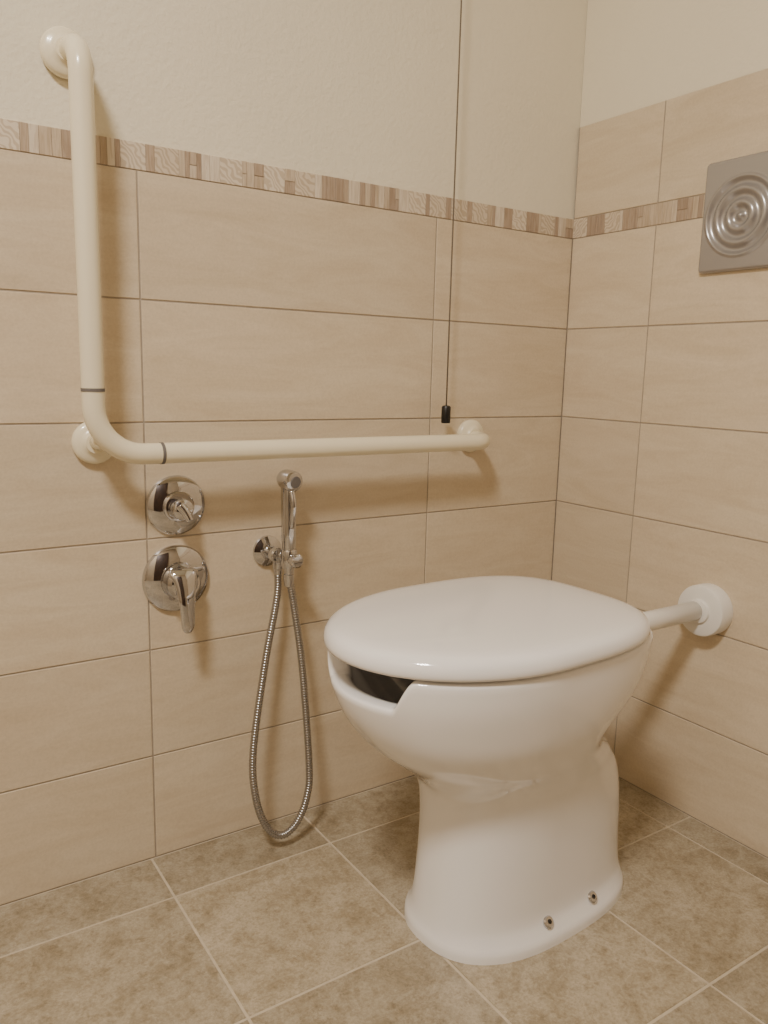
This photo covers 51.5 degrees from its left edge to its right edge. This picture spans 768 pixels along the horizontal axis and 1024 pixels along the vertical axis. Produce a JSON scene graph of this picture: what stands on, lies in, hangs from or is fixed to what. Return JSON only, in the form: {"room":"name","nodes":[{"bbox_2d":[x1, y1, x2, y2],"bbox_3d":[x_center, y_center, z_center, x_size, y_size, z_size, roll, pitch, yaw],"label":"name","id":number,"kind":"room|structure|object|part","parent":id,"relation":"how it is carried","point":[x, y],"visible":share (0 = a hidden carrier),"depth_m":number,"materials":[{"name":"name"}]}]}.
{"room":"public restroom","nodes":[
{"label":"public restroom","id":0,"kind":"room"},
{"bbox_2d":[0,0,587,905],"bbox_3d":[-0.733,-0.653,1.077,2.900,2.750,0.120,-5,12,-33],"label":"wall","id":1,"kind":"structure","parent":0,"point":[275,178],"depth_m":1.43,"materials":[{"name":"beige tile"}]},
{"bbox_2d":[142,545,208,633],"bbox_3d":[-0.347,0.132,1.371,0.119,0.142,0.070,-5,12,-33],"label":"mixer valve","id":2,"kind":"object","parent":1,"relation":"attached to","point":[175,577],"visible":1,"depth_m":1.36,"materials":[{"name":"silver metal"}]},
{"bbox_3d":[-0.339,0.150,1.358,0.052,0.110,0.034,-5,12,-33],"label":"lever","id":3,"kind":"part","parent":2,"relation":"part of","materials":[{"name":"silver metal"}]},
{"bbox_2d":[146,475,204,534],"bbox_3d":[-0.345,-0.007,1.354,0.105,0.105,0.056,-5,12,-33],"label":"valve","id":4,"kind":"object","parent":1,"relation":"attached to","point":[175,504],"visible":1,"depth_m":1.35,"materials":[{"name":"silver metal"}]},
{"bbox_3d":[-0.343,-0.005,1.351,0.037,0.037,0.028,-5,12,-33],"label":"knob","id":5,"kind":"part","parent":4,"relation":"part of","materials":[{"name":"silver metal"}]},
{"bbox_3d":[-0.336,0.001,1.341,0.030,0.035,0.019,3,10,7],"label":"knob lever","id":6,"kind":"part","parent":4,"relation":"part of","materials":[{"name":"silver metal"}]},
{"bbox_2d":[39,26,489,464],"bbox_3d":[-0.119,-0.412,1.406,0.871,0.651,0.092,-5,12,-33],"label":"grab bar","id":7,"kind":"object","parent":1,"relation":"attached to","point":[63,51],"visible":1,"depth_m":1.19,"materials":[{"name":"beige plastic"}]},
{"bbox_3d":[-0.445,-0.111,1.255,0.030,0.032,0.065,-5,12,-33],"label":"corner post","id":8,"kind":"part","parent":7,"relation":"part of","materials":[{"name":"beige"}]},
{"bbox_2d":[249,469,312,838],"bbox_3d":[-0.202,0.264,1.470,0.127,0.689,0.108,-5,12,-33],"label":"bidet sprayer","id":9,"kind":"object","parent":1,"relation":"attached to","point":[267,550],"visible":1,"depth_m":1.46,"materials":[{"name":"silver metal"}]},
{"bbox_3d":[-0.216,0.073,1.483,0.058,0.058,0.012,-5,12,-33],"label":"wall plate","id":10,"kind":"part","parent":9,"relation":"part of","materials":[{"name":"silver metal"}]},
{"bbox_2d":[263,545,282,574],"bbox_3d":[-0.203,0.087,1.466,0.029,0.050,0.043,-5,12,-33],"label":"outlet","id":11,"kind":"object","parent":9,"relation":"attached to","point":[272,554],"depth_m":1.45,"materials":[{"name":"silver metal"}]},
{"bbox_3d":[-0.173,0.030,1.439,0.028,0.171,0.028,-5,12,-33],"label":"spray handle","id":12,"kind":"part","parent":9,"relation":"part of","materials":[{"name":"silver metal"}]},
{"bbox_3d":[-0.160,0.087,1.433,0.025,0.025,0.025,-5,12,-33],"label":"holder knob","id":13,"kind":"part","parent":9,"relation":"part of","materials":[{"name":"silver metal"}]},
{"bbox_2d":[0,775,767,1023],"bbox_3d":[-0.072,0.900,0.282,2.900,0.100,2.600,-5,12,-33],"label":"floor","id":14,"kind":"structure","parent":0,"point":[249,925],"depth_m":1.26,"materials":[{"name":"beige tile"}]},
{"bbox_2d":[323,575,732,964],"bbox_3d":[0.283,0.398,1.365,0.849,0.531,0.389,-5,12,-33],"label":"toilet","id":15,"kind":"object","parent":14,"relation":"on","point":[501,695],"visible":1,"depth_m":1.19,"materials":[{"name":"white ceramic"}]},
{"bbox_3d":[0.152,0.166,1.232,0.521,0.034,0.390,-5,12,-33],"label":"lid","id":16,"kind":"part","parent":15,"relation":"part of","materials":[{"name":"white plastic"}]},
{"bbox_3d":[0.176,0.426,1.299,0.569,0.492,0.375,-5,12,-33],"label":"bowl","id":17,"kind":"part","parent":15,"relation":"part of","materials":[{"name":"white ceramic"}]},
{"bbox_2d":[552,0,767,857],"bbox_3d":[1.165,-0.553,0.775,0.120,2.750,2.503,-5,12,-33],"label":"wall","id":18,"kind":"structure","parent":0,"point":[662,486],"depth_m":1.60,"materials":[{"name":"beige tile"}]},
{"bbox_2d":[698,151,767,273],"bbox_3d":[0.647,-0.541,1.443,0.014,0.199,0.161,-5,12,-33],"label":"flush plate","id":19,"kind":"object","parent":18,"relation":"attached to","point":[734,236],"visible":1,"depth_m":1.45,"materials":[{"name":"grey metal"}]},
{"bbox_3d":[-0.004,-1.857,-0.202,2.900,0.100,2.600,-5,12,-33],"label":"ceiling","id":20,"kind":"structure","parent":0,"visible":0},
{"bbox_2d":[441,0,461,422],"bbox_3d":[0.154,-1.121,1.449,0.060,1.912,0.060,-5,12,-33],"label":"pull cord","id":21,"kind":"object","parent":20,"relation":"hanging from","point":[446,409],"visible":1,"depth_m":1.56,"materials":[{"name":"black fabric"}]},
{"bbox_3d":[0.126,-0.199,1.619,0.019,0.036,0.019,-5,12,-33],"label":"handle","id":22,"kind":"part","parent":21,"relation":"part of","materials":[{"name":"black plastic"}]}
]}

